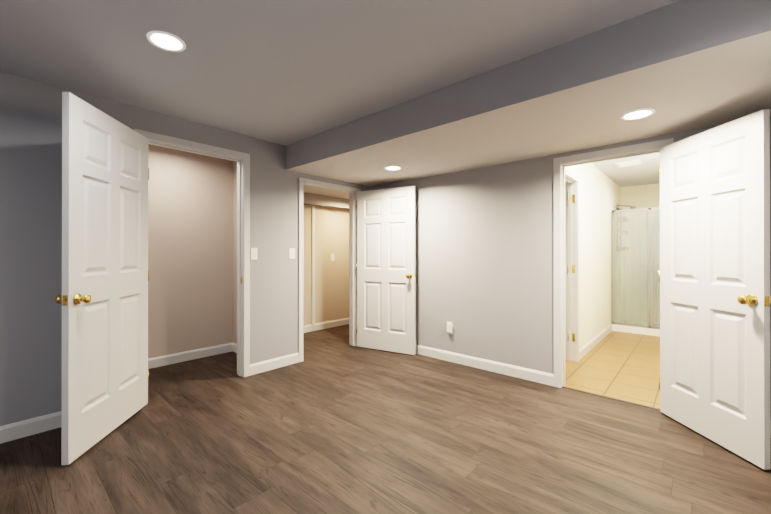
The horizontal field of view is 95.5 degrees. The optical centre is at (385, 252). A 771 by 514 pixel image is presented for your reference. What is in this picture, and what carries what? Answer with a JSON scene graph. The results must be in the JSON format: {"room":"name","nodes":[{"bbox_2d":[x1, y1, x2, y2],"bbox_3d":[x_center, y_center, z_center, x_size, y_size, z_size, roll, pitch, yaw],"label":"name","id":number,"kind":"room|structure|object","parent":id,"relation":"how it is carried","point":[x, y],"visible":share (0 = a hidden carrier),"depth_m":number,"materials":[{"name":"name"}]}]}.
{"room":"empty basement bedroom","nodes":[
{"label":"empty basement bedroom","id":0,"kind":"room"},
{"bbox_2d":[0,71,370,425],"bbox_3d":[-2.060,0.028,2.704,0.120,2.340,5.685,0,0,42],"label":"wall","id":1,"kind":"structure","parent":0,"point":[30,246],"depth_m":2.38,"materials":[{"name":"grey paint"}]},
{"bbox_2d":[0,411,61,443],"bbox_3d":[-2.880,1.143,1.684,0.014,0.105,2.775,0,0,42],"label":"baseboard","id":2,"kind":"structure","parent":1,"relation":"attached to","point":[23,428],"depth_m":2.29,"materials":[{"name":"grey wood"}]},
{"bbox_2d":[55,92,148,464],"bbox_3d":[-1.837,0.143,2.356,0.172,2.084,0.828,0,0,-7],"label":"closet door leaf","id":3,"kind":"structure","parent":1,"relation":"in","point":[102,298],"depth_m":2.22,"materials":[{"name":"white painted wood"},{"name":"polished brass"}]},
{"bbox_2d":[134,129,249,376],"bbox_3d":[-1.692,0.118,3.115,0.154,2.162,0.937,0,0,42],"label":"trim","id":4,"kind":"structure","parent":1,"relation":"attached to","point":[241,159],"depth_m":3.39,"materials":[{"name":"grey wood"}]},
{"bbox_2d":[251,248,256,259],"bbox_3d":[-1.296,0.010,3.456,0.017,0.115,0.070,0,0,42],"label":"switch plate","id":5,"kind":"object","parent":1,"relation":"attached to","point":[253,253],"visible":1,"depth_m":3.45,"materials":[{"name":"white plastic"}]},
{"bbox_2d":[250,353,298,375],"bbox_3d":[-1.142,1.148,3.628,0.014,0.105,0.566,0,0,42],"label":"baseboard","id":6,"kind":"structure","parent":1,"relation":"attached to","point":[271,364],"depth_m":3.61,"materials":[{"name":"grey wood"}]},
{"bbox_2d":[289,248,294,258],"bbox_3d":[-1.006,0.011,3.780,0.017,0.115,0.070,0,0,42],"label":"switch plate","id":7,"kind":"object","parent":1,"relation":"attached to","point":[291,253],"visible":1,"depth_m":3.77,"materials":[{"name":"white plastic"}]},
{"bbox_2d":[298,177,360,361],"bbox_3d":[-0.692,0.188,4.234,0.154,2.028,0.934,0,0,42],"label":"door frame","id":8,"kind":"structure","parent":1,"relation":"attached to","point":[351,191],"depth_m":4.44,"materials":[{"name":"grey wood"}]},
{"bbox_2d":[148,144,231,357],"bbox_3d":[-2.421,0.031,3.755,0.120,2.340,1.770,0,0,42],"label":"wall","id":9,"kind":"structure","parent":0,"point":[192,248],"depth_m":3.91,"materials":[{"name":"beige paint"}]},
{"bbox_2d":[148,343,231,368],"bbox_3d":[-2.371,1.148,3.708,0.014,0.105,1.530,0,0,42],"label":"baseboard","id":10,"kind":"structure","parent":9,"relation":"attached to","point":[159,361],"depth_m":3.90,"materials":[{"name":"grey wood"}]},
{"bbox_2d":[232,161,236,343],"bbox_3d":[-1.510,0.031,4.047,0.850,2.340,0.120,0,0,42],"label":"wall","id":11,"kind":"structure","parent":0,"point":[234,164],"depth_m":4.26,"materials":[{"name":"beige paint"}]},
{"bbox_2d":[232,342,236,352],"bbox_3d":[-1.543,1.149,3.984,0.820,0.105,0.014,0,0,42],"label":"baseboard","id":12,"kind":"structure","parent":11,"relation":"attached to","point":[234,346],"depth_m":4.23,"materials":[{"name":"grey wood"}]},
{"bbox_2d":[303,205,348,325],"bbox_3d":[-0.649,0.036,6.007,0.120,2.340,3.951,0,0,42],"label":"wall","id":13,"kind":"structure","parent":0,"point":[331,277],"depth_m":5.54,"materials":[{"name":"beige paint"}]},
{"bbox_2d":[303,324,311,332],"bbox_3d":[-1.515,1.151,4.935,0.014,0.105,1.160,0,0,42],"label":"baseboard","id":14,"kind":"structure","parent":13,"relation":"attached to","point":[307,328],"depth_m":5.30,"materials":[{"name":"grey wood"}]},
{"bbox_2d":[312,205,314,330],"bbox_3d":[-1.109,0.239,5.390,0.016,1.930,0.057,0,0,42],"label":"door frame","id":15,"kind":"structure","parent":13,"relation":"attached to","point":[313,268],"depth_m":5.38,"materials":[{"name":"grey wood"}]},
{"bbox_2d":[315,318,348,330],"bbox_3d":[-0.227,1.154,6.376,0.014,0.105,2.593,0,0,42],"label":"baseboard","id":16,"kind":"structure","parent":13,"relation":"attached to","point":[327,324],"depth_m":5.65,"materials":[{"name":"grey wood"}]},
{"bbox_2d":[304,185,348,198],"bbox_3d":[-0.254,-0.905,5.589,1.030,0.050,3.810,0,0,42],"label":"ceiling","id":17,"kind":"structure","parent":0,"point":[324,192],"depth_m":5.12,"materials":[{"name":"white paint"}]},
{"bbox_2d":[304,192,348,209],"bbox_3d":[-0.585,-0.802,5.885,0.140,0.155,3.810,0,0,42],"label":"beam","id":18,"kind":"structure","parent":17,"relation":"attached to","point":[324,201],"depth_m":5.41,"materials":[{"name":"grey paint"}]},
{"bbox_2d":[0,0,678,186],"bbox_3d":[0.165,-1.190,3.304,5.300,0.100,9.540,0,0,42],"label":"ceiling","id":19,"kind":"structure","parent":0,"point":[285,72],"depth_m":1.98,"materials":[{"name":"white paint"}]},
{"bbox_2d":[147,31,185,51],"bbox_3d":[-1.184,-1.141,1.894,0.180,0.006,0.180,0,0,42],"label":"recessed light","id":20,"kind":"object","parent":19,"relation":"in","point":[168,41],"visible":1,"depth_m":1.89,"materials":[{"name":"white plastic"}]},
{"bbox_2d":[286,0,770,186],"bbox_3d":[0.758,-1.014,2.970,3.730,0.255,1.295,0,0,42],"label":"soffit beam","id":21,"kind":"structure","parent":19,"relation":"attached to","point":[682,66],"depth_m":2.15,"materials":[{"name":"grey paint"}]},
{"bbox_2d":[384,166,400,169],"bbox_3d":[0.078,-0.882,3.649,0.180,0.006,0.180,0,0,42],"label":"recessed light","id":22,"kind":"object","parent":21,"relation":"attached to","point":[393,167],"visible":0.96,"depth_m":3.63,"materials":[{"name":"white plastic"}]},
{"bbox_2d":[621,109,654,120],"bbox_3d":[1.617,-0.885,2.246,0.180,0.006,0.180,0,0,42],"label":"recessed light","id":23,"kind":"object","parent":21,"relation":"attached to","point":[638,114],"visible":1,"depth_m":2.24,"materials":[{"name":"white"}]},
{"bbox_2d":[615,159,642,167],"bbox_3d":[3.089,-1.130,4.444,0.260,0.016,0.260,0,0,42],"label":"ceiling vent","id":24,"kind":"object","parent":19,"relation":"in","point":[628,163],"visible":1,"depth_m":4.41,"materials":[{"name":"white plastic"}]},
{"bbox_2d":[0,324,770,513],"bbox_3d":[-0.276,1.228,2.806,5.300,0.060,8.220,0,0,42],"label":"floor","id":25,"kind":"structure","parent":0,"point":[334,421],"depth_m":2.10,"materials":[{"name":"brown wood"}]},
{"bbox_2d":[562,386,659,409],"bbox_3d":[1.844,1.196,2.889,0.710,0.005,0.030,0,0,42],"label":"transition strip","id":26,"kind":"object","parent":25,"relation":"on","point":[611,398],"visible":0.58,"depth_m":2.87,"materials":[{"name":"brown wood"}]},
{"bbox_2d":[371,116,770,420],"bbox_3d":[1.275,0.030,3.455,3.850,2.340,0.120,0,0,42],"label":"wall","id":27,"kind":"structure","parent":0,"point":[485,261],"depth_m":3.55,"materials":[{"name":"grey paint"}]},
{"bbox_2d":[357,186,415,354],"bbox_3d":[-0.004,0.205,4.277,0.821,1.969,0.172,0,0,29],"label":"door leaf","id":28,"kind":"structure","parent":27,"relation":"in","point":[386,269],"depth_m":4.24,"materials":[{"name":"white painted wood"},{"name":"polished brass"}]},
{"bbox_2d":[447,322,452,333],"bbox_3d":[0.707,0.832,3.857,0.070,0.132,0.036,0,0,42],"label":"electrical outlet","id":29,"kind":"object","parent":27,"relation":"attached to","point":[449,327],"visible":0.96,"depth_m":3.85,"materials":[{"name":"white plastic"}]},
{"bbox_2d":[416,345,553,385],"bbox_3d":[0.655,1.148,3.916,2.308,0.105,0.014,0,0,42],"label":"baseboard","id":30,"kind":"structure","parent":27,"relation":"attached to","point":[502,368],"depth_m":3.55,"materials":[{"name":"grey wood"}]},
{"bbox_2d":[553,138,673,387],"bbox_3d":[2.089,0.176,3.297,1.009,2.047,1.004,0,0,42],"label":"door frame","id":31,"kind":"structure","parent":27,"relation":"attached to","point":[560,164],"depth_m":3.14,"materials":[{"name":"grey wood"}]},
{"bbox_2d":[658,109,770,469],"bbox_3d":[2.077,0.201,2.266,0.172,1.969,0.725,0,0,-1],"label":"door leaf","id":32,"kind":"structure","parent":27,"relation":"in","point":[715,303],"depth_m":2.16,"materials":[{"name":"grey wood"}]},
{"bbox_2d":[565,163,620,348],"bbox_3d":[2.812,0.033,4.747,0.120,2.340,3.855,0,0,42],"label":"wall","id":33,"kind":"structure","parent":0,"point":[600,193],"depth_m":4.56,"materials":[{"name":"beige paint"}]},
{"bbox_2d":[579,324,611,359],"bbox_3d":[2.824,1.150,4.657,0.014,0.105,2.008,0,0,42],"label":"baseboard","id":34,"kind":"structure","parent":33,"relation":"attached to","point":[585,349],"depth_m":4.44,"materials":[{"name":"white wood"}]},
{"bbox_2d":[565,331,659,408],"bbox_3d":[3.342,1.232,4.203,1.630,0.060,3.955,0,0,42],"label":"floor","id":35,"kind":"structure","parent":0,"point":[625,366],"depth_m":3.60,"materials":[{"name":"beige tile"}]},
{"bbox_2d":[612,204,659,336],"bbox_3d":[4.203,0.200,5.346,1.146,2.008,0.858,0,0,42],"label":"shower stall","id":36,"kind":"object","parent":35,"relation":"on","point":[635,270],"visible":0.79,"depth_m":5.37,"materials":[{"name":"clear glass"}]},
{"bbox_2d":[621,183,659,208],"bbox_3d":[4.628,0.035,5.629,1.350,2.340,0.120,0,0,42],"label":"wall","id":37,"kind":"structure","parent":0,"point":[648,195],"depth_m":5.86,"materials":[{"name":"beige paint"}]}
]}

